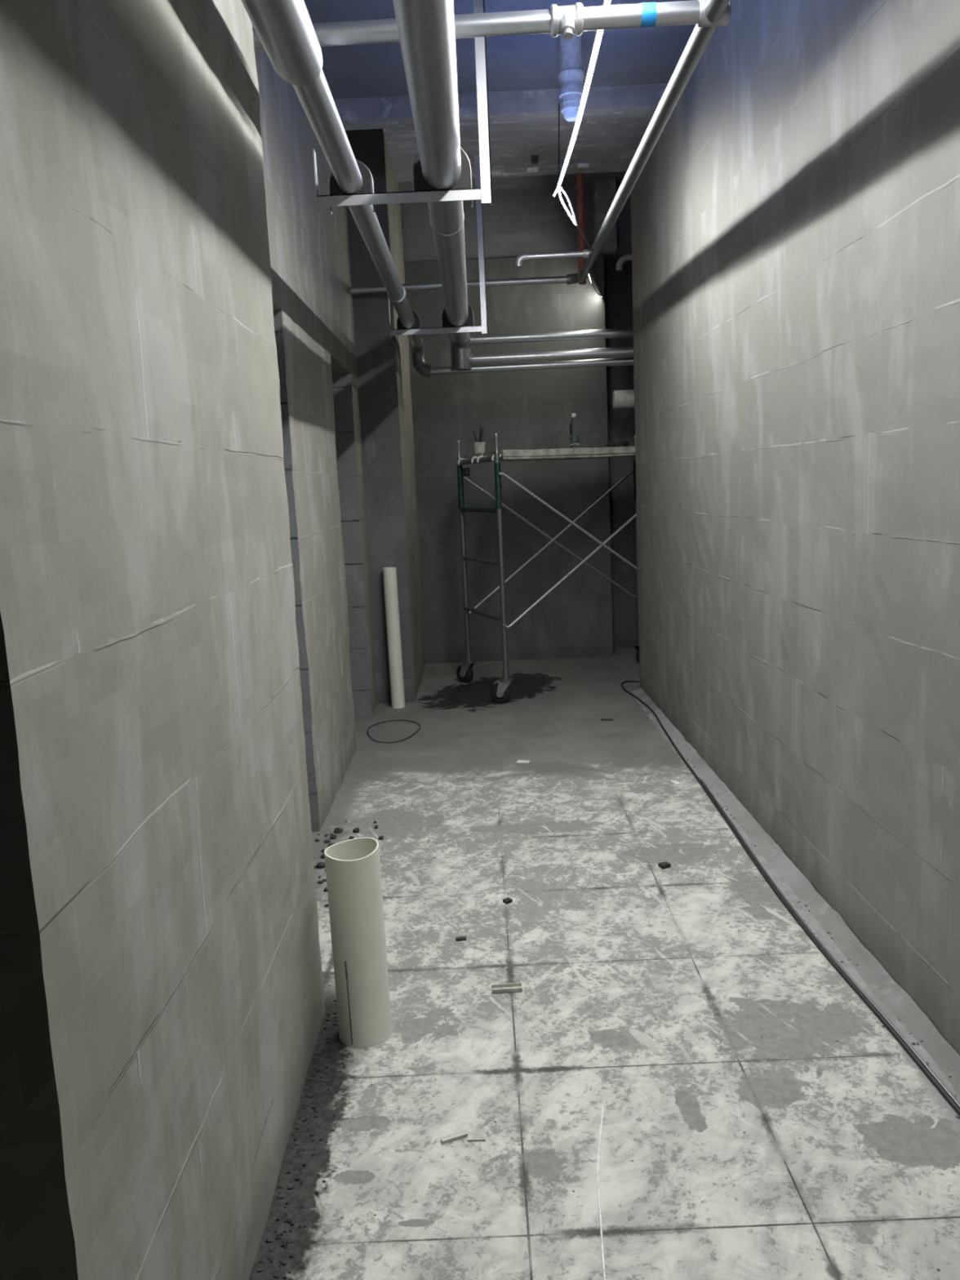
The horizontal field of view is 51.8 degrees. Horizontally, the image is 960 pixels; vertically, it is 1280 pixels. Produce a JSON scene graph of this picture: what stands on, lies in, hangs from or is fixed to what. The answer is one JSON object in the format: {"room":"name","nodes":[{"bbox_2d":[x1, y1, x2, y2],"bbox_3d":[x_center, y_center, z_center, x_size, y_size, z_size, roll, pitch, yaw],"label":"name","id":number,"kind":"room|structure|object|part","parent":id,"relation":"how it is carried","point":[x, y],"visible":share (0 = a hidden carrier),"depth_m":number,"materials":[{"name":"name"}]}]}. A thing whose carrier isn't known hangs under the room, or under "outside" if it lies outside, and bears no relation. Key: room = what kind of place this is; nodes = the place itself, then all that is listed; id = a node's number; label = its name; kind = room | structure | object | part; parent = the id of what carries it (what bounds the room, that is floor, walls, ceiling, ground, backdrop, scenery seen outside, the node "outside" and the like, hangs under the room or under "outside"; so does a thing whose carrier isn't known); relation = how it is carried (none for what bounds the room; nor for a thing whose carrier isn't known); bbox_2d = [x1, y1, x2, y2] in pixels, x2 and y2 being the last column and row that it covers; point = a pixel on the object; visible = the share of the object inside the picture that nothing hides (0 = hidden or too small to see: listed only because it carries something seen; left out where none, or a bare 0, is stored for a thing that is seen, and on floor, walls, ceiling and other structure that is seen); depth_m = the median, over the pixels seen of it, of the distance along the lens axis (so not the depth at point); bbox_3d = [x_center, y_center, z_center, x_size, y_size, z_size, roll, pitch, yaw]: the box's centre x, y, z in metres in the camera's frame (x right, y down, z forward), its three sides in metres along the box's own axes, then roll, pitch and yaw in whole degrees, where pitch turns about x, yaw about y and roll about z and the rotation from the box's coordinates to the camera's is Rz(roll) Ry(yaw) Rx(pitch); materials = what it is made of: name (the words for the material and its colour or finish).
{"room":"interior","nodes":[
{"label":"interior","id":0,"kind":"room"},
{"bbox_2d":[0,0,324,1279],"bbox_3d":[-0.793,-0.558,1.899,0.484,3.744,1.749,-3,9,0],"label":"wall","id":1,"kind":"structure","parent":0,"point":[162,1002],"depth_m":1.55,"materials":[{"name":"grey concrete"}]},
{"bbox_2d":[252,24,357,378],"bbox_3d":[-1.001,-2.349,4.735,0.204,1.680,4.414,-3,9,0],"label":"wall","id":2,"kind":"structure","parent":0,"point":[309,249],"depth_m":4.95,"materials":[{"name":"grey concrete"}]},
{"bbox_2d":[333,83,668,130],"bbox_3d":[-0.027,-3.254,5.540,2.800,0.625,0.150,-3,9,0],"label":"ceiling beam","id":3,"kind":"structure","parent":2,"relation":"attached to","point":[633,100],"depth_m":5.51,"materials":[{"name":"concrete"}]},
{"bbox_2d":[350,0,730,294],"bbox_3d":[-0.068,-1.908,3.564,1.624,0.143,6.633,-3,9,0],"label":"pipe","id":4,"kind":"object","parent":2,"relation":"attached to","point":[700,37],"visible":0.97,"depth_m":4.41,"materials":[{"name":"metal"}]},
{"bbox_2d":[252,0,731,50],"bbox_3d":[-0.075,-1.779,2.873,1.602,0.110,0.096,-3,9,0],"label":"pipe","id":5,"kind":"object","parent":4,"relation":"attached to","point":[566,21],"visible":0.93,"depth_m":2.85,"materials":[{"name":"metal"}]},
{"bbox_2d":[552,0,610,251],"bbox_3d":[0.390,-2.062,3.421,0.244,0.289,5.036,-2,9,4],"label":"light strip","id":6,"kind":"object","parent":4,"relation":"on","point":[606,2],"visible":0.98,"depth_m":4.24,"materials":[{"name":"plastic"}]},
{"bbox_2d":[588,273,603,298],"bbox_3d":[0.888,-2.736,7.624,0.032,0.157,1.823,-1,9,11],"label":"light strip","id":7,"kind":"object","parent":4,"relation":"on","point":[588,273],"visible":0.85,"depth_m":7.80,"materials":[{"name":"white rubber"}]},
{"bbox_2d":[558,103,559,181],"bbox_3d":[0.428,-2.692,5.356,0.007,0.542,0.399,-1,9,8],"label":"wire","id":8,"kind":"object","parent":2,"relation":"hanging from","point":[558,104],"visible":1,"depth_m":5.39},
{"bbox_2d":[274,311,355,831],"bbox_3d":[-0.912,-0.375,5.196,0.208,2.377,1.461,-3,9,0],"label":"wall pier","id":9,"kind":"object","parent":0,"point":[304,365],"visible":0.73,"depth_m":4.93,"materials":[{"name":"grey concrete"}]},
{"bbox_2d":[345,128,425,703],"bbox_3d":[-0.819,-1.648,7.882,0.488,4.053,1.597,-3,9,0],"label":"wall","id":10,"kind":"structure","parent":0,"point":[383,361],"depth_m":7.17,"materials":[{"name":"grey concrete"}]},
{"bbox_2d":[331,372,377,715],"bbox_3d":[-0.918,-0.661,7.034,0.209,2.375,0.398,-3,9,0],"label":"door frame","id":11,"kind":"structure","parent":10,"relation":"attached to","point":[346,408],"depth_m":6.87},
{"bbox_2d":[303,0,695,98],"bbox_3d":[0.189,-2.682,2.416,5.800,0.210,6.200,-3,9,0],"label":"ceiling","id":12,"kind":"structure","parent":0,"point":[634,55],"depth_m":5.05,"materials":[{"name":"concrete"}]},
{"bbox_2d":[312,0,492,214],"bbox_3d":[-0.276,-2.109,3.410,0.650,1.185,0.090,-3,9,0],"label":"hanger","id":13,"kind":"object","parent":12,"relation":"hanging from","point":[462,190],"visible":0.64,"depth_m":3.48,"materials":[{"name":"metal"}]},
{"bbox_3d":[-0.578,-1.619,3.484,0.004,0.200,0.040,-3,9,0],"label":"short post","id":14,"kind":"part","parent":13,"relation":"part of","materials":[{"name":"metal"}]},
{"bbox_3d":[-0.002,-2.124,3.407,0.038,1.179,0.040,-3,9,0],"label":"post","id":15,"kind":"part","parent":13,"relation":"part of","materials":[{"name":"metal"}]},
{"bbox_2d":[392,0,633,370],"bbox_3d":[1.165,-1.686,3.838,2.747,0.315,7.295,-3,9,0],"label":"pipe","id":16,"kind":"object","parent":13,"relation":"on","point":[425,28],"visible":0.88,"depth_m":3.24,"materials":[{"name":"metal"}]},
{"bbox_2d":[558,34,584,121],"bbox_3d":[0.452,-2.781,4.891,0.128,0.380,0.128,-3,9,0],"label":"drain pipe","id":17,"kind":"object","parent":12,"relation":"hanging from","point":[571,75],"visible":0.88,"depth_m":4.85,"materials":[{"name":"white plastic"}]},
{"bbox_2d":[558,67,584,99],"bbox_3d":[0.454,-2.750,4.896,0.128,0.117,0.128,-3,9,0],"label":"socket","id":18,"kind":"object","parent":17,"relation":"attached to","point":[571,79],"depth_m":4.85,"materials":[{"name":"white plastic"}]},
{"bbox_2d":[397,171,626,207],"bbox_3d":[0.156,-3.757,7.334,5.800,0.200,3.550,-3,9,0],"label":"ceiling","id":19,"kind":"structure","parent":0,"point":[568,180],"depth_m":8.19,"materials":[{"name":"concrete"}]},
{"bbox_2d":[388,155,487,338],"bbox_3d":[-0.277,-2.533,6.400,0.668,1.100,0.090,-3,9,0],"label":"hanger","id":20,"kind":"object","parent":19,"relation":"hanging from","point":[468,326],"visible":0.62,"depth_m":6.45,"materials":[{"name":"metal"}]},
{"bbox_3d":[-0.592,-2.151,6.457,0.004,0.335,0.040,-3,9,0],"label":"short post","id":21,"kind":"part","parent":20,"relation":"part of","materials":[{"name":"metal"}]},
{"bbox_2d":[240,0,633,377],"bbox_3d":[1.008,-1.647,3.870,3.064,0.317,7.348,-3,9,0],"label":"pipe","id":22,"kind":"object","parent":20,"relation":"on","point":[285,29],"visible":0.94,"depth_m":2.88,"materials":[{"name":"metal"}]},
{"bbox_3d":[-0.017,-3.086,6.315,0.100,0.006,0.090,-3,9,0],"label":"plate","id":23,"kind":"part","parent":20,"relation":"part of","materials":[{"name":"metal"}]},
{"bbox_3d":[0.007,-2.549,6.398,0.038,1.094,0.040,-3,9,0],"label":"post","id":24,"kind":"part","parent":20,"relation":"part of","materials":[{"name":"metal"}]},
{"bbox_2d":[575,173,586,284],"bbox_3d":[0.688,-3.025,6.772,0.052,1.120,0.052,-3,9,0],"label":"riser pipe","id":25,"kind":"object","parent":19,"relation":"hanging from","point":[579,176],"visible":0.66,"depth_m":6.77,"materials":[{"name":"metal"}]},
{"bbox_2d":[401,184,631,663],"bbox_3d":[1.279,-1.882,8.788,3.733,4.050,0.263,-3,9,0],"label":"wall","id":26,"kind":"structure","parent":0,"point":[531,409],"depth_m":8.68,"materials":[{"name":"grey concrete"}]},
{"bbox_2d":[592,178,617,254],"bbox_3d":[1.054,-3.570,8.338,0.170,0.560,0.170,-3,9,0],"label":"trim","id":27,"kind":"structure","parent":26,"relation":"attached to","point":[603,189],"depth_m":8.25,"materials":[{"name":"concrete"}]},
{"bbox_2d":[248,647,959,1279],"bbox_3d":[0.356,0.925,4.700,5.800,0.150,10.200,-3,9,0],"label":"floor","id":28,"kind":"structure","parent":0,"point":[761,1121],"depth_m":2.76,"materials":[{"name":"concrete"}]},
{"bbox_2d":[253,996,350,1279],"bbox_3d":[-0.413,1.236,2.437,0.110,0.010,1.434,-3,9,0],"label":"rubble","id":29,"kind":"object","parent":28,"relation":"on","point":[285,1243],"visible":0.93,"depth_m":2.28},
{"bbox_2d":[315,820,383,906],"bbox_3d":[-0.618,0.988,4.043,0.360,0.051,1.503,-3,9,0],"label":"rubble","id":30,"kind":"object","parent":28,"relation":"on","point":[338,830],"visible":0.19,"depth_m":4.52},
{"bbox_2d":[324,837,391,1048],"bbox_3d":[-0.351,0.872,2.862,0.158,0.585,0.166,-3,9,0],"label":"pvc pipe","id":31,"kind":"object","parent":28,"relation":"on","point":[353,866],"visible":1,"depth_m":2.81,"materials":[{"name":"white plastic"}]},
{"bbox_2d":[367,720,420,742],"bbox_3d":[-0.573,0.599,6.528,0.354,0.008,0.606,-3,9,0],"label":"wire loop","id":32,"kind":"object","parent":28,"relation":"on","point":[389,720],"visible":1,"depth_m":6.52,"materials":[{"name":"black rubber"}]},
{"bbox_2d":[382,567,405,708],"bbox_3d":[-0.629,-0.017,7.220,0.100,1.020,0.178,-4,9,-10],"label":"pvc pipe","id":33,"kind":"object","parent":28,"relation":"on","point":[389,574],"visible":1,"depth_m":7.18,"materials":[{"name":"white plastic"}]},
{"bbox_2d":[440,1129,466,1144],"bbox_3d":[-0.064,1.219,2.423,0.064,0.010,0.015,-6,10,-21],"label":"plastic offcut","id":34,"kind":"object","parent":28,"relation":"on","point":[463,1134],"visible":1,"depth_m":2.42,"materials":[{"name":"white plastic"}]},
{"bbox_2d":[455,936,466,941],"bbox_3d":[-0.068,1.054,3.485,0.035,0.008,0.016,-3,9,-5],"label":"chip","id":35,"kind":"object","parent":28,"relation":"on","point":[460,938],"visible":1,"depth_m":3.48,"materials":[{"name":"grey concrete"}]},
{"bbox_2d":[467,1132,485,1141],"bbox_3d":[-0.009,1.219,2.423,0.043,0.005,0.026,-2,9,3],"label":"plastic offcut","id":36,"kind":"object","parent":28,"relation":"on","point":[472,1136],"visible":1,"depth_m":2.42,"materials":[{"name":"white plastic"}]},
{"bbox_2d":[491,982,522,994],"bbox_3d":[0.085,1.101,3.122,0.096,0.014,0.034,-3,9,-3],"label":"plastic offcut","id":37,"kind":"object","parent":28,"relation":"on","point":[512,987],"visible":1,"depth_m":3.13,"materials":[{"name":"white plastic"}]},
{"bbox_2d":[502,897,511,904],"bbox_3d":[0.104,0.998,3.780,0.027,0.013,0.025,-10,11,-39],"label":"chip","id":38,"kind":"object","parent":28,"relation":"on","point":[506,900],"visible":1,"depth_m":3.77,"materials":[{"name":"grey concrete"}]},
{"bbox_2d":[354,714,684,799],"bbox_3d":[0.212,0.662,5.931,1.830,0.008,1.693,-3,9,0],"label":"rubble","id":39,"kind":"object","parent":28,"relation":"on","point":[646,714],"visible":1,"depth_m":5.83,"materials":[{"name":"stone"}]},
{"bbox_2d":[516,760,529,763],"bbox_3d":[0.249,0.699,5.678,0.069,0.006,0.040,0,9,17],"label":"paper scrap","id":40,"kind":"object","parent":28,"relation":"on","point":[518,761],"visible":1,"depth_m":5.67,"materials":[{"name":"white paper"}]},
{"bbox_2d":[456,433,639,703],"bbox_3d":[0.741,-0.625,7.752,1.778,1.935,1.021,-6,9,-18],"label":"scaffold tower","id":41,"kind":"object","parent":28,"relation":"on","point":[500,692],"visible":0.59,"depth_m":7.51,"materials":[{"name":"grey metal"}]},
{"bbox_3d":[-0.127,-0.624,7.881,0.038,1.630,0.038,-6,9,-18],"label":"post","id":42,"kind":"part","parent":41,"relation":"part of","materials":[{"name":"metal"}]},
{"bbox_3d":[-0.021,-1.337,7.359,0.038,0.038,0.860,-6,9,-18],"label":"rail","id":43,"kind":"part","parent":41,"relation":"part of","materials":[{"name":"silver metal"}]},
{"bbox_3d":[0.155,-0.511,7.077,0.038,1.630,0.038,-6,9,-18],"label":"post","id":44,"kind":"part","parent":41,"relation":"part of","materials":[{"name":"grey metal"}]},
{"bbox_2d":[457,453,635,464],"bbox_3d":[0.643,-1.453,7.794,1.616,0.074,0.430,-6,9,-18],"label":"plank","id":45,"kind":"object","parent":41,"relation":"on","point":[472,456],"visible":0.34,"depth_m":7.57,"materials":[{"name":"beige wood"}]},
{"bbox_2d":[472,441,484,453],"bbox_3d":[-0.006,-1.474,7.590,0.096,0.090,0.096,-3,9,0],"label":"paint pot","id":46,"kind":"object","parent":45,"relation":"on","point":[479,446],"visible":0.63,"depth_m":7.55,"materials":[{"name":"white plastic"}]},
{"bbox_2d":[472,430,477,442],"bbox_3d":[-0.030,-1.524,7.582,0.045,0.170,0.018,-3,9,0],"label":"brush","id":47,"kind":"object","parent":46,"relation":"in","point":[475,437],"visible":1,"depth_m":7.57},
{"bbox_2d":[479,426,481,441],"bbox_3d":[0.001,-1.536,7.558,0.018,0.200,0.049,-6,10,-21],"label":"brush","id":48,"kind":"object","parent":46,"relation":"in","point":[480,433],"visible":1,"depth_m":7.54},
{"bbox_2d":[480,427,484,441],"bbox_3d":[0.013,-1.537,7.593,0.049,0.190,0.018,-8,10,-31],"label":"brush","id":49,"kind":"object","parent":46,"relation":"in","point":[482,435],"visible":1,"depth_m":7.58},
{"bbox_2d":[476,446,635,462],"bbox_3d":[0.792,-1.393,7.368,1.616,0.075,0.420,-6,9,-18],"label":"plank","id":50,"kind":"object","parent":41,"relation":"on","point":[614,451],"visible":0.59,"depth_m":7.11,"materials":[{"name":"beige wood"}]},
{"bbox_2d":[569,413,578,448],"bbox_3d":[0.692,-1.537,7.259,0.067,0.254,0.067,1,10,21],"label":"water bottle","id":51,"kind":"object","parent":50,"relation":"on","point":[574,428],"visible":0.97,"depth_m":7.24,"materials":[{"name":"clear plastic"}]},
{"bbox_2d":[605,441,616,447],"bbox_3d":[0.984,-1.464,7.403,0.068,0.045,0.071,-7,10,-25],"label":"rag","id":52,"kind":"object","parent":50,"relation":"on","point":[609,444],"visible":0.8,"depth_m":7.38,"materials":[{"name":"black fabric"}]},
{"bbox_2d":[617,440,629,446],"bbox_3d":[1.077,-1.482,7.453,0.091,0.055,0.093,0,9,19],"label":"rag","id":53,"kind":"object","parent":50,"relation":"on","point":[622,443],"visible":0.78,"depth_m":7.43,"materials":[{"name":"black fabric"}]},
{"bbox_3d":[1.336,-0.766,8.373,0.038,1.630,0.038,-6,9,-18],"label":"post","id":54,"kind":"part","parent":41,"relation":"part of","materials":[{"name":"grey metal"}]},
{"bbox_2d":[596,1106,605,1279],"bbox_3d":[0.268,1.250,2.145,0.023,0.004,0.754,-2,9,6],"label":"string","id":55,"kind":"object","parent":28,"relation":"on","point":[602,1108],"visible":1,"depth_m":2.20,"materials":[{"name":"white fabric"}]},
{"bbox_2d":[600,718,613,720],"bbox_3d":[0.845,0.531,6.584,0.080,0.005,0.044,-3,9,0],"label":"drain slot","id":56,"kind":"object","parent":28,"relation":"on","point":[601,719],"visible":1,"depth_m":6.58,"materials":[{"name":"grey metal"}]},
{"bbox_2d":[657,861,670,869],"bbox_3d":[0.753,0.923,4.052,0.042,0.018,0.031,-6,10,-21],"label":"chip","id":57,"kind":"object","parent":28,"relation":"on","point":[664,864],"visible":1,"depth_m":4.04,"materials":[{"name":"grey concrete"}]},
{"bbox_2d":[670,779,679,785],"bbox_3d":[1.020,0.744,5.160,0.029,0.007,0.069,-4,9,-10],"label":"paper scrap","id":58,"kind":"object","parent":28,"relation":"on","point":[675,782],"visible":1,"depth_m":5.15,"materials":[{"name":"white paper"}]},
{"bbox_2d":[620,680,959,1115],"bbox_3d":[1.325,0.789,4.746,0.454,0.018,6.126,-3,9,0],"label":"power cable","id":59,"kind":"object","parent":28,"relation":"on","point":[925,1070],"visible":0.98,"depth_m":3.25,"materials":[{"name":"black rubber"}]},
{"bbox_2d":[635,700,959,1119],"bbox_3d":[1.157,0.813,4.693,0.175,0.012,5.385,-3,9,0],"label":"rubble","id":60,"kind":"object","parent":28,"relation":"on","point":[957,1116],"visible":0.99,"depth_m":3.21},
{"bbox_2d":[700,778,959,1107],"bbox_3d":[1.175,1.002,3.449,0.074,0.010,3.502,-3,9,-1],"label":"power cable","id":61,"kind":"object","parent":28,"relation":"on","point":[905,1041],"visible":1,"depth_m":3.19,"materials":[{"name":"grey rubber"}]},
{"bbox_2d":[604,262,636,648],"bbox_3d":[2.143,-1.699,9.181,2.026,3.490,0.150,-3,9,0],"label":"wall","id":62,"kind":"structure","parent":0,"point":[618,285],"depth_m":9.12,"materials":[{"name":"grey concrete"}]},
{"bbox_2d":[630,0,959,1055],"bbox_3d":[1.276,-1.019,3.252,0.209,4.054,7.938,-3,9,0],"label":"wall","id":63,"kind":"structure","parent":0,"point":[795,211],"depth_m":3.47,"materials":[{"name":"grey concrete"}]},
{"bbox_2d":[491,168,500,173],"bbox_3d":[0.101,-3.125,6.578,0.070,0.030,0.027,-3,9,0],"label":"tie","id":64,"kind":"object","parent":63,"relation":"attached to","point":[496,171],"visible":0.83,"depth_m":6.57,"materials":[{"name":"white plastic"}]},
{"bbox_2d":[382,115,653,182],"bbox_3d":[0.399,-3.284,6.164,1.958,0.405,1.103,-3,9,0],"label":"ceiling beam","id":65,"kind":"structure","parent":63,"relation":"attached to","point":[606,144],"depth_m":6.14,"materials":[{"name":"concrete"}]},
{"bbox_2d":[527,167,537,172],"bbox_3d":[0.353,-3.137,6.578,0.071,0.030,0.024,-3,9,0],"label":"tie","id":66,"kind":"object","parent":65,"relation":"attached to","point":[535,169],"visible":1,"depth_m":6.57,"materials":[{"name":"grey metal"}]},
{"bbox_2d":[531,155,537,164],"bbox_3d":[0.353,-3.093,6.350,0.040,0.045,0.060,-3,9,0],"label":"box","id":67,"kind":"object","parent":65,"relation":"attached to","point":[534,157],"visible":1,"depth_m":6.32,"materials":[{"name":"metal"}]},
{"bbox_2d":[577,163,588,168],"bbox_3d":[0.683,-3.146,6.538,0.073,0.031,0.026,-3,9,0],"label":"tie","id":68,"kind":"object","parent":65,"relation":"attached to","point":[582,165],"visible":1,"depth_m":6.53,"materials":[{"name":"grey metal"}]},
{"bbox_2d":[631,688,959,1097],"bbox_3d":[1.207,0.822,4.525,0.095,0.037,5.881,-3,9,0],"label":"curb","id":69,"kind":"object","parent":63,"relation":"attached to","point":[891,994],"depth_m":3.45,"materials":[{"name":"grey concrete"}]},
{"bbox_3d":[3.046,-1.865,8.172,0.200,4.050,2.100,-3,9,0],"label":"wall","id":70,"kind":"structure","parent":0,"visible":0},
{"bbox_2d":[612,389,634,408],"bbox_3d":[2.017,-2.035,8.192,1.820,0.149,0.148,-3,9,0],"label":"pipe stub","id":71,"kind":"object","parent":70,"relation":"attached to","point":[620,398],"visible":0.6,"depth_m":8.13,"materials":[{"name":"white plastic"}]},
{"bbox_2d":[616,253,631,271],"bbox_3d":[2.003,-3.181,8.215,1.746,0.126,0.052,-3,9,0],"label":"pipe elbow","id":72,"kind":"object","parent":70,"relation":"attached to","point":[622,260],"visible":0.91,"depth_m":8.20,"materials":[{"name":"white plastic"}]}
]}

